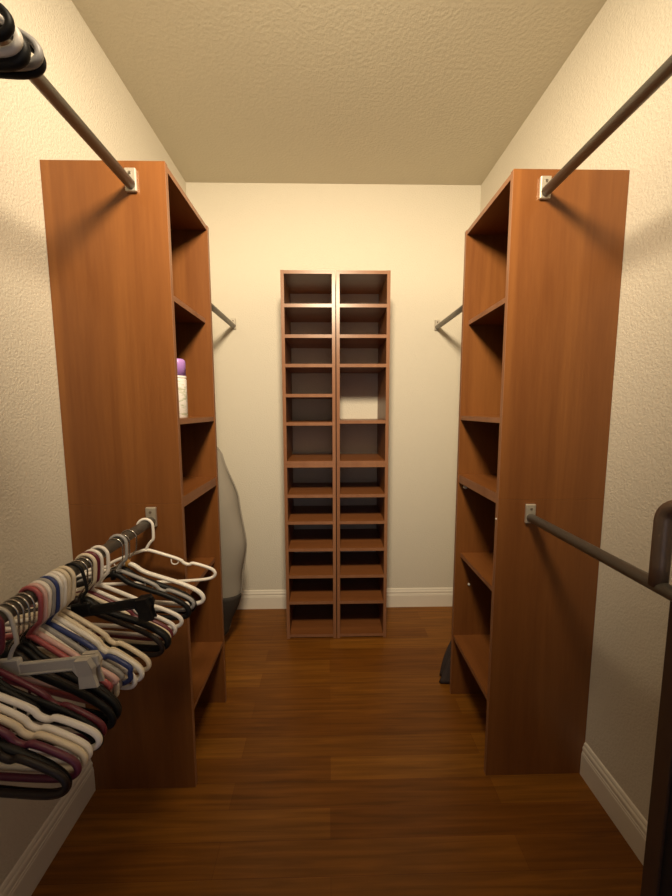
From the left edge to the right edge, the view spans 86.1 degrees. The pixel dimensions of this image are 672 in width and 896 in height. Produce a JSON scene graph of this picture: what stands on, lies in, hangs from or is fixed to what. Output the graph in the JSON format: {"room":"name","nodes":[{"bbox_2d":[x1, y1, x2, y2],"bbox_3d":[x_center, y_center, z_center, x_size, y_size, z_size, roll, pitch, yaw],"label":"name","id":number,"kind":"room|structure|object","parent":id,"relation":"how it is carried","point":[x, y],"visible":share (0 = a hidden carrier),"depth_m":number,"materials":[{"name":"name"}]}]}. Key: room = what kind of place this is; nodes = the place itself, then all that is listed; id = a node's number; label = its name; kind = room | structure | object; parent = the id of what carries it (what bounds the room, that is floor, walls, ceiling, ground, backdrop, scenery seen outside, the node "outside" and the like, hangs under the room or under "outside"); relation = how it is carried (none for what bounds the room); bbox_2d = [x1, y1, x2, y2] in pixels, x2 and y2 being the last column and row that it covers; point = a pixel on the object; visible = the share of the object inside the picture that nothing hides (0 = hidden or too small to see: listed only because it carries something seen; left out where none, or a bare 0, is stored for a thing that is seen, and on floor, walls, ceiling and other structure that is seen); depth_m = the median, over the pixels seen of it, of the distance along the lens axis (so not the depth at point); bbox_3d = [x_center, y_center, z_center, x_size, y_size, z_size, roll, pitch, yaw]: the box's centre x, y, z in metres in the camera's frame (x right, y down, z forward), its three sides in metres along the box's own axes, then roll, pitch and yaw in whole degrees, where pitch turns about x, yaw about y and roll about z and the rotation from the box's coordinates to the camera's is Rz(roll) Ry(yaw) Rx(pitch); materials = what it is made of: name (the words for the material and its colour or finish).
{"room":"walk-in closet","nodes":[
{"label":"walk-in closet","id":0,"kind":"room"},
{"bbox_2d":[0,0,185,885],"bbox_3d":[-0.919,-0.097,0.869,0.100,2.706,2.886,0,6,-1],"label":"wall","id":1,"kind":"structure","parent":0,"point":[35,531],"depth_m":1.04,"materials":[{"name":"beige paint"}]},
{"bbox_2d":[0,759,95,895],"bbox_3d":[-0.858,1.184,1.007,0.013,0.130,2.886,0,6,-1],"label":"baseboard","id":2,"kind":"structure","parent":1,"relation":"attached to","point":[30,868],"depth_m":1.07,"materials":[{"name":"beige paint"}]},
{"bbox_2d":[186,182,480,589],"bbox_3d":[-0.005,-0.260,2.372,1.989,2.706,0.100,0,6,-1],"label":"wall","id":3,"kind":"structure","parent":0,"point":[257,231],"depth_m":2.29,"materials":[{"name":"beige paint"}]},
{"bbox_2d":[237,587,452,608],"bbox_3d":[0.000,1.027,2.453,1.763,0.130,0.013,0,6,-1],"label":"baseboard","id":4,"kind":"structure","parent":3,"relation":"attached to","point":[396,597],"depth_m":2.46,"materials":[{"name":"beige paint"}]},
{"bbox_2d":[31,606,642,895],"bbox_3d":[0.030,1.294,1.037,1.989,0.100,3.086,0,6,-1],"label":"floor","id":5,"kind":"structure","parent":0,"point":[327,766],"depth_m":1.23,"materials":[{"name":"brown wood"}]},
{"bbox_2d":[40,160,226,789],"bbox_3d":[-0.693,0.163,1.371,0.366,2.083,0.394,0,6,-1],"label":"shelving tower","id":6,"kind":"object","parent":5,"relation":"on","point":[129,273],"visible":0.94,"depth_m":1.17,"materials":[{"name":"brown wood"}]},
{"bbox_2d":[0,39,137,192],"bbox_3d":[-0.591,-0.704,0.221,0.033,0.065,1.713,0,6,-1],"label":"clothes rod","id":7,"kind":"object","parent":6,"relation":"attached to","point":[127,176],"visible":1,"depth_m":0.85,"materials":[{"name":"silver metal"}]},
{"bbox_2d":[0,3,14,42],"bbox_3d":[-0.613,-0.619,0.433,0.429,0.233,0.010,0,6,0],"label":"clothes hanger","id":8,"kind":"object","parent":7,"relation":"hanging from","point":[7,29],"visible":1,"depth_m":0.44,"materials":[{"name":"black plastic"}]},
{"bbox_2d":[0,14,23,57],"bbox_3d":[-0.616,-0.619,0.446,0.428,0.236,0.010,0,6,-1],"label":"clothes hanger","id":9,"kind":"object","parent":7,"relation":"hanging from","point":[9,50],"visible":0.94,"depth_m":0.46,"materials":[{"name":"white plastic"}]},
{"bbox_2d":[0,24,30,71],"bbox_3d":[-0.614,-0.613,0.458,0.428,0.240,0.016,0,6,0],"label":"clothes hanger","id":10,"kind":"object","parent":7,"relation":"hanging from","point":[19,61],"visible":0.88,"depth_m":0.47,"materials":[{"name":"black plastic"}]},
{"bbox_2d":[0,38,46,79],"bbox_3d":[-0.614,-0.624,0.480,0.429,0.233,0.010,0,6,-1],"label":"clothes hanger","id":11,"kind":"object","parent":7,"relation":"hanging from","point":[33,74],"visible":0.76,"depth_m":0.49,"materials":[{"name":"black plastic"}]},
{"bbox_2d":[14,27,43,71],"bbox_3d":[-0.611,-0.624,0.468,0.429,0.230,0.010,0,6,-2],"label":"clothes hanger","id":12,"kind":"object","parent":7,"relation":"hanging from","point":[37,59],"visible":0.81,"depth_m":0.48,"materials":[{"name":"grey plastic"}]},
{"bbox_2d":[0,507,157,622],"bbox_3d":[-0.586,0.316,0.330,0.033,0.065,1.713,0,6,-1],"label":"clothes rod","id":13,"kind":"object","parent":6,"relation":"attached to","point":[112,545],"visible":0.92,"depth_m":0.93,"materials":[{"name":"silver metal"}]},
{"bbox_2d":[0,748,69,799],"bbox_3d":[-0.610,0.405,0.520,0.428,0.236,0.010,0,6,-1],"label":"clothes hanger","id":14,"kind":"object","parent":13,"relation":"hanging from","point":[57,774],"visible":1,"depth_m":0.53,"materials":[{"name":"black plastic"}]},
{"bbox_2d":[0,739,71,799],"bbox_3d":[-0.614,0.412,0.531,0.423,0.244,0.016,0,6,-1],"label":"clothes hanger","id":15,"kind":"object","parent":13,"relation":"hanging from","point":[9,748],"visible":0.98,"depth_m":0.54,"materials":[{"name":"black plastic"}]},
{"bbox_2d":[0,726,81,782],"bbox_3d":[-0.608,0.401,0.540,0.429,0.233,0.010,0,6,-1],"label":"clothes hanger","id":16,"kind":"object","parent":13,"relation":"hanging from","point":[6,734],"visible":0.95,"depth_m":0.55,"materials":[{"name":"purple plastic"}]},
{"bbox_2d":[0,714,87,772],"bbox_3d":[-0.608,0.400,0.555,0.429,0.233,0.010,0,6,-1],"label":"clothes hanger","id":17,"kind":"object","parent":13,"relation":"hanging from","point":[6,721],"visible":0.83,"depth_m":0.56,"materials":[{"name":"beige plastic"}]},
{"bbox_2d":[0,703,92,764],"bbox_3d":[-0.608,0.398,0.571,0.429,0.233,0.010,0,6,0],"label":"clothes hanger","id":18,"kind":"object","parent":13,"relation":"hanging from","point":[8,711],"visible":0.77,"depth_m":0.57,"materials":[{"name":"white plastic"}]},
{"bbox_2d":[0,684,95,745],"bbox_3d":[-0.615,0.397,0.601,0.427,0.239,0.010,0,6,2],"label":"clothes hanger","id":19,"kind":"object","parent":13,"relation":"hanging from","point":[3,689],"visible":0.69,"depth_m":0.60,"materials":[{"name":"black plastic"}]},
{"bbox_2d":[0,692,102,753],"bbox_3d":[-0.603,0.394,0.582,0.430,0.228,0.010,0,6,-1],"label":"clothes hanger","id":20,"kind":"object","parent":13,"relation":"hanging from","point":[16,703],"visible":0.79,"depth_m":0.59,"materials":[{"name":"white plastic"}]},
{"bbox_2d":[0,678,103,751],"bbox_3d":[-0.613,0.403,0.613,0.428,0.243,0.016,0,6,2],"label":"clothes hanger","id":21,"kind":"object","parent":13,"relation":"hanging from","point":[46,705],"visible":0.44,"depth_m":0.61,"materials":[{"name":"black plastic"}]},
{"bbox_2d":[0,607,104,688],"bbox_3d":[-0.578,0.369,0.638,0.330,0.183,0.028,0,6,3],"label":"clothes hanger","id":22,"kind":"object","parent":13,"relation":"hanging from","point":[87,666],"visible":0.97,"depth_m":0.63,"materials":[{"name":"grey plastic"}]},
{"bbox_2d":[0,615,106,741],"bbox_3d":[-0.612,0.394,0.624,0.428,0.236,0.010,0,6,3],"label":"clothes hanger","id":23,"kind":"object","parent":13,"relation":"hanging from","point":[11,677],"visible":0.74,"depth_m":0.62,"materials":[{"name":"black plastic"}]},
{"bbox_2d":[0,599,109,722],"bbox_3d":[-0.620,0.398,0.672,0.421,0.246,0.016,0,6,5],"label":"clothes hanger","id":24,"kind":"object","parent":13,"relation":"hanging from","point":[18,652],"visible":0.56,"depth_m":0.67,"materials":[{"name":"black plastic"}]},
{"bbox_2d":[2,586,112,704],"bbox_3d":[-0.617,0.385,0.712,0.367,0.238,0.010,1,6,7],"label":"clothes hanger","id":25,"kind":"object","parent":13,"relation":"hanging from","point":[107,684],"visible":0.5,"depth_m":0.70,"materials":[{"name":"red plastic"}]},
{"bbox_2d":[0,603,116,729],"bbox_3d":[-0.614,0.398,0.659,0.426,0.242,0.016,0,6,4],"label":"clothes hanger","id":26,"kind":"object","parent":13,"relation":"hanging from","point":[93,700],"visible":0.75,"depth_m":0.65,"materials":[{"name":"black plastic"}]},
{"bbox_2d":[5,583,119,691],"bbox_3d":[-0.612,0.382,0.722,0.371,0.234,0.010,1,6,7],"label":"clothes hanger","id":27,"kind":"object","parent":13,"relation":"hanging from","point":[52,641],"visible":0.53,"depth_m":0.71,"materials":[{"name":"pink plastic"}]},
{"bbox_2d":[5,580,119,696],"bbox_3d":[-0.629,0.387,0.735,0.388,0.247,0.010,1,6,7],"label":"clothes hanger","id":28,"kind":"object","parent":13,"relation":"hanging from","point":[45,585],"visible":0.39,"depth_m":0.72,"materials":[{"name":"white plastic"}]},
{"bbox_2d":[5,596,120,720],"bbox_3d":[-0.614,0.395,0.684,0.424,0.241,0.016,0,6,6],"label":"clothes hanger","id":29,"kind":"object","parent":13,"relation":"hanging from","point":[99,692],"visible":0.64,"depth_m":0.67,"materials":[{"name":"black plastic"}]},
{"bbox_2d":[5,592,121,714],"bbox_3d":[-0.621,0.397,0.697,0.424,0.247,0.016,0,6,6],"label":"clothes hanger","id":30,"kind":"object","parent":13,"relation":"hanging from","point":[25,641],"visible":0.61,"depth_m":0.69,"materials":[{"name":"black plastic"}]},
{"bbox_2d":[7,578,124,692],"bbox_3d":[-0.618,0.382,0.744,0.377,0.239,0.010,1,6,7],"label":"clothes hanger","id":31,"kind":"object","parent":13,"relation":"hanging from","point":[63,638],"visible":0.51,"depth_m":0.73,"materials":[{"name":"grey plastic"}]},
{"bbox_2d":[5,576,133,685],"bbox_3d":[-0.608,0.377,0.752,0.387,0.230,0.010,1,6,7],"label":"clothes hanger","id":32,"kind":"object","parent":13,"relation":"hanging from","point":[77,638],"visible":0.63,"depth_m":0.74,"materials":[{"name":"blue plastic"}]},
{"bbox_2d":[5,573,137,689],"bbox_3d":[-0.627,0.384,0.766,0.424,0.247,0.010,1,6,7],"label":"clothes hanger","id":33,"kind":"object","parent":13,"relation":"hanging from","point":[123,669],"visible":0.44,"depth_m":0.75,"materials":[{"name":"white plastic"}]},
{"bbox_2d":[7,571,144,682],"bbox_3d":[-0.618,0.379,0.775,0.427,0.239,0.010,1,6,7],"label":"clothes hanger","id":34,"kind":"object","parent":13,"relation":"hanging from","point":[96,642],"visible":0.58,"depth_m":0.76,"materials":[{"name":"white plastic"}]},
{"bbox_2d":[5,566,151,672],"bbox_3d":[-0.619,0.376,0.801,0.427,0.239,0.010,0,6,6],"label":"clothes hanger","id":35,"kind":"object","parent":13,"relation":"hanging from","point":[105,635],"visible":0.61,"depth_m":0.79,"materials":[{"name":"beige plastic"}]},
{"bbox_2d":[14,568,144,676],"bbox_3d":[-0.624,0.380,0.788,0.425,0.244,0.010,1,6,7],"label":"clothes hanger","id":36,"kind":"object","parent":13,"relation":"hanging from","point":[65,573],"visible":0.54,"depth_m":0.78,"materials":[{"name":"beige plastic"}]},
{"bbox_2d":[5,560,164,657],"bbox_3d":[-0.618,0.378,0.841,0.423,0.241,0.016,0,6,0],"label":"clothes hanger","id":37,"kind":"object","parent":13,"relation":"hanging from","point":[158,641],"visible":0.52,"depth_m":0.84,"materials":[{"name":"black plastic"}]},
{"bbox_2d":[20,562,156,640],"bbox_3d":[-0.580,0.350,0.820,0.330,0.185,0.028,0,6,-1],"label":"clothes hanger","id":38,"kind":"object","parent":13,"relation":"hanging from","point":[143,605],"visible":0.63,"depth_m":0.82,"materials":[{"name":"black plastic"}]},
{"bbox_2d":[25,557,171,651],"bbox_3d":[-0.612,0.374,0.857,0.427,0.237,0.018,0,6,0],"label":"clothes hanger","id":39,"kind":"object","parent":13,"relation":"hanging from","point":[159,631],"visible":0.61,"depth_m":0.86,"materials":[{"name":"black plastic"}]},
{"bbox_2d":[26,553,170,644],"bbox_3d":[-0.617,0.367,0.868,0.428,0.236,0.010,0,6,0],"label":"clothes hanger","id":40,"kind":"object","parent":13,"relation":"hanging from","point":[99,600],"visible":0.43,"depth_m":0.87,"materials":[{"name":"beige plastic"}]},
{"bbox_2d":[30,551,172,640],"bbox_3d":[-0.618,0.366,0.880,0.428,0.236,0.010,0,6,0],"label":"clothes hanger","id":41,"kind":"object","parent":13,"relation":"hanging from","point":[94,554],"visible":0.39,"depth_m":0.88,"materials":[{"name":"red plastic"}]},
{"bbox_2d":[35,549,176,637],"bbox_3d":[-0.615,0.363,0.891,0.429,0.233,0.010,0,6,-1],"label":"clothes hanger","id":42,"kind":"object","parent":13,"relation":"hanging from","point":[170,623],"visible":0.4,"depth_m":0.90,"materials":[{"name":"white plastic"}]},
{"bbox_2d":[37,545,183,629],"bbox_3d":[-0.610,0.358,0.916,0.430,0.228,0.010,0,6,-1],"label":"clothes hanger","id":43,"kind":"object","parent":13,"relation":"hanging from","point":[99,584],"visible":0.43,"depth_m":0.92,"materials":[{"name":"white plastic"}]},
{"bbox_2d":[66,538,191,619],"bbox_3d":[-0.614,0.361,0.982,0.427,0.237,0.016,0,6,-1],"label":"clothes hanger","id":44,"kind":"object","parent":13,"relation":"hanging from","point":[113,575],"visible":0.51,"depth_m":0.98,"materials":[{"name":"black plastic"}]},
{"bbox_2d":[69,534,195,611],"bbox_3d":[-0.611,0.349,0.999,0.430,0.228,0.010,0,6,-1],"label":"clothes hanger","id":45,"kind":"object","parent":13,"relation":"hanging from","point":[119,570],"visible":0.52,"depth_m":1.00,"materials":[{"name":"grey plastic"}]},
{"bbox_2d":[76,534,196,613],"bbox_3d":[-0.615,0.358,1.015,0.431,0.238,0.018,0,6,-1],"label":"clothes hanger","id":46,"kind":"object","parent":13,"relation":"hanging from","point":[162,585],"visible":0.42,"depth_m":1.02,"materials":[{"name":"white plastic"}]},
{"bbox_2d":[76,529,205,605],"bbox_3d":[-0.616,0.353,1.051,0.455,0.237,0.016,0,6,-2],"label":"clothes hanger","id":47,"kind":"object","parent":13,"relation":"hanging from","point":[128,563],"visible":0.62,"depth_m":1.05,"materials":[{"name":"white plastic"}]},
{"bbox_2d":[84,518,216,585],"bbox_3d":[-0.604,0.329,1.144,0.431,0.218,0.012,0,6,-7],"label":"clothes hanger","id":48,"kind":"object","parent":13,"relation":"hanging from","point":[150,521],"visible":0.63,"depth_m":1.15,"materials":[{"name":"white plastic"}]},
{"bbox_2d":[177,358,187,417],"bbox_3d":[-0.559,-0.210,1.274,0.057,0.207,0.057,0,6,-1],"label":"spray can","id":49,"kind":"object","parent":6,"relation":"on","point":[181,366],"visible":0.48,"depth_m":1.26,"materials":[{"name":"white plastic"}]},
{"bbox_2d":[212,304,235,328],"bbox_3d":[-0.633,-0.735,1.866,0.033,0.065,0.778,0,6,-1],"label":"clothes rod","id":50,"kind":"object","parent":6,"relation":"attached to","point":[231,322],"visible":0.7,"depth_m":2.04,"materials":[{"name":"silver metal"}]},
{"bbox_2d":[217,447,246,635],"bbox_3d":[-0.658,0.505,1.982,0.331,1.264,0.178,0,6,-1],"label":"fabric bag","id":51,"kind":"object","parent":5,"relation":"on","point":[232,529],"visible":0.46,"depth_m":1.93,"materials":[{"name":"beige fabric"}]},
{"bbox_2d":[280,270,335,638],"bbox_3d":[-0.150,0.074,2.184,0.291,2.083,0.337,0,6,-1],"label":"shoe rack","id":52,"kind":"object","parent":5,"relation":"on","point":[310,577],"visible":1,"depth_m":2.11,"materials":[{"name":"brown wood"}]},
{"bbox_2d":[284,304,331,321],"bbox_3d":[-0.153,-0.782,2.093,0.255,0.018,0.336,0,6,-1],"label":"shelf","id":53,"kind":"object","parent":52,"relation":"attached to","point":[294,312],"depth_m":2.03,"materials":[{"name":"brown wood"}]},
{"bbox_2d":[285,364,331,372],"bbox_3d":[-0.152,-0.468,2.126,0.255,0.018,0.336,0,6,-1],"label":"shelf","id":54,"kind":"object","parent":52,"relation":"attached to","point":[289,368],"depth_m":2.02,"materials":[{"name":"brown wood"}]},
{"bbox_2d":[285,334,331,347],"bbox_3d":[-0.152,-0.623,2.110,0.255,0.018,0.336,0,6,-1],"label":"shelf","id":55,"kind":"object","parent":52,"relation":"attached to","point":[292,340],"depth_m":2.02,"materials":[{"name":"brown wood"}]},
{"bbox_2d":[286,420,331,425],"bbox_3d":[-0.151,-0.151,2.160,0.255,0.018,0.336,0,6,-1],"label":"shelf","id":56,"kind":"object","parent":52,"relation":"attached to","point":[288,422],"depth_m":1.99,"materials":[{"name":"brown wood"}]},
{"bbox_2d":[286,394,331,398],"bbox_3d":[-0.151,-0.306,2.144,0.255,0.018,0.336,0,6,-1],"label":"shelf","id":57,"kind":"object","parent":52,"relation":"attached to","point":[288,396],"depth_m":1.98,"materials":[{"name":"brown wood"}]},
{"bbox_2d":[288,506,332,524],"bbox_3d":[-0.149,0.410,2.220,0.255,0.018,0.336,0,6,-1],"label":"shelf","id":58,"kind":"object","parent":52,"relation":"attached to","point":[299,515],"depth_m":2.17,"materials":[{"name":"brown wood"}]},
{"bbox_2d":[288,483,332,497],"bbox_3d":[-0.150,0.255,2.204,0.255,0.018,0.336,0,6,-1],"label":"shelf","id":59,"kind":"object","parent":52,"relation":"attached to","point":[296,490],"depth_m":2.14,"materials":[{"name":"brown wood"}]},
{"bbox_2d":[289,578,332,604],"bbox_3d":[-0.148,0.889,2.272,0.255,0.018,0.336,0,6,-1],"label":"shelf","id":60,"kind":"object","parent":52,"relation":"attached to","point":[303,590],"depth_m":2.22,"materials":[{"name":"brown wood"}]},
{"bbox_2d":[289,552,332,578],"bbox_3d":[-0.148,0.731,2.255,0.255,0.018,0.336,0,6,-1],"label":"shelf","id":61,"kind":"object","parent":52,"relation":"attached to","point":[317,564],"depth_m":2.22,"materials":[{"name":"brown wood"}]},
{"bbox_2d":[289,529,332,551],"bbox_3d":[-0.149,0.570,2.237,0.255,0.018,0.336,0,6,-1],"label":"shelf","id":62,"kind":"object","parent":52,"relation":"attached to","point":[301,540],"depth_m":2.20,"materials":[{"name":"brown wood"}]},
{"bbox_2d":[335,270,390,637],"bbox_3d":[0.146,0.072,2.190,0.291,2.083,0.337,0,6,-1],"label":"shoe rack","id":63,"kind":"object","parent":5,"relation":"on","point":[361,577],"visible":1,"depth_m":2.11,"materials":[{"name":"brown wood"}]},
{"bbox_2d":[340,578,382,603],"bbox_3d":[0.148,0.887,2.278,0.255,0.018,0.336,0,6,-1],"label":"shelf","id":64,"kind":"object","parent":63,"relation":"attached to","point":[352,590],"depth_m":2.22,"materials":[{"name":"brown wood"}]},
{"bbox_2d":[340,552,383,577],"bbox_3d":[0.147,0.729,2.261,0.255,0.018,0.336,0,6,-1],"label":"shelf","id":65,"kind":"object","parent":63,"relation":"attached to","point":[352,564],"depth_m":2.22,"materials":[{"name":"brown wood"}]},
{"bbox_2d":[340,529,383,550],"bbox_3d":[0.147,0.568,2.244,0.255,0.018,0.336,0,6,-1],"label":"shelf","id":66,"kind":"object","parent":63,"relation":"attached to","point":[350,539],"depth_m":2.19,"materials":[{"name":"brown wood"}]},
{"bbox_2d":[340,505,383,523],"bbox_3d":[0.146,0.409,2.227,0.255,0.018,0.336,0,6,-1],"label":"shelf","id":67,"kind":"object","parent":63,"relation":"attached to","point":[349,514],"depth_m":2.17,"materials":[{"name":"brown wood"}]},
{"bbox_2d":[340,482,384,497],"bbox_3d":[0.146,0.254,2.210,0.255,0.018,0.336,0,6,-1],"label":"shelf","id":68,"kind":"object","parent":63,"relation":"attached to","point":[347,489],"depth_m":2.16,"materials":[{"name":"brown wood"}]},
{"bbox_2d":[340,419,385,423],"bbox_3d":[0.145,-0.163,2.165,0.255,0.018,0.336,0,6,-1],"label":"shelf","id":69,"kind":"object","parent":63,"relation":"attached to","point":[342,421],"depth_m":2.00,"materials":[{"name":"brown wood"}]},
{"bbox_2d":[340,364,385,372],"bbox_3d":[0.144,-0.469,2.132,0.255,0.018,0.336,0,6,-1],"label":"shelf","id":70,"kind":"object","parent":63,"relation":"attached to","point":[344,368],"depth_m":2.03,"materials":[{"name":"brown wood"}]},
{"bbox_2d":[340,334,386,347],"bbox_3d":[0.143,-0.624,2.116,0.255,0.018,0.336,0,6,-1],"label":"shelf","id":71,"kind":"object","parent":63,"relation":"attached to","point":[346,340],"depth_m":2.02,"materials":[{"name":"brown wood"}]},
{"bbox_2d":[340,304,386,321],"bbox_3d":[0.143,-0.783,2.099,0.255,0.018,0.336,0,6,-1],"label":"shelf","id":72,"kind":"object","parent":63,"relation":"attached to","point":[348,312],"depth_m":2.04,"materials":[{"name":"brown wood"}]},
{"bbox_2d":[439,641,450,683],"bbox_3d":[0.624,1.039,1.794,0.209,0.235,0.128,1,6,15],"label":"cloth","id":73,"kind":"object","parent":5,"relation":"on","point":[445,666],"visible":0.18,"depth_m":1.77,"materials":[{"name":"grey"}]},
{"bbox_2d":[450,169,629,774],"bbox_3d":[0.727,0.153,1.420,0.367,2.083,0.400,0,6,-1],"label":"shelving tower","id":74,"kind":"object","parent":5,"relation":"on","point":[542,278],"visible":0.99,"depth_m":1.24,"materials":[{"name":"brown wood"}]},
{"bbox_2d":[434,305,461,330],"bbox_3d":[0.648,-0.737,1.904,0.033,0.065,0.756,0,6,-1],"label":"clothes rod","id":75,"kind":"object","parent":74,"relation":"attached to","point":[438,324],"visible":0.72,"depth_m":2.06,"materials":[{"name":"silver metal"}]},
{"bbox_2d":[524,500,671,601],"bbox_3d":[0.686,0.241,0.357,0.053,0.210,1.730,0,6,-1],"label":"clothes rod","id":76,"kind":"object","parent":74,"relation":"attached to","point":[657,578],"visible":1,"depth_m":0.74,"materials":[{"name":"silver metal"}]},
{"bbox_2d":[539,55,671,199],"bbox_3d":[0.663,-0.711,0.255,0.033,0.065,1.730,0,6,-1],"label":"clothes rod","id":77,"kind":"object","parent":74,"relation":"attached to","point":[548,184],"visible":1,"depth_m":0.84,"materials":[{"name":"silver metal"}]},
{"bbox_2d":[640,601,671,895],"bbox_3d":[0.721,0.822,0.495,0.030,0.950,0.620,0,6,-1],"label":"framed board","id":78,"kind":"object","parent":5,"relation":"on","point":[657,865],"visible":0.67,"depth_m":0.77,"materials":[{"name":"brown"}]},
{"bbox_2d":[72,0,606,184],"bbox_3d":[0.022,-1.496,0.738,1.989,0.100,3.086,0,6,-1],"label":"ceiling","id":79,"kind":"structure","parent":0,"point":[402,92],"depth_m":1.47,"materials":[{"name":"beige paint"}]},
{"bbox_2d":[480,0,671,821],"bbox_3d":[0.970,-0.106,0.907,0.100,2.706,2.886,0,6,-1],"label":"wall","id":80,"kind":"structure","parent":0,"point":[627,41],"depth_m":1.12,"materials":[{"name":"beige paint"}]},
{"bbox_2d":[580,742,647,864],"bbox_3d":[0.917,1.175,1.043,0.013,0.130,2.886,0,6,-1],"label":"baseboard","id":81,"kind":"structure","parent":80,"relation":"attached to","point":[624,814],"depth_m":1.17,"materials":[{"name":"beige paint"}]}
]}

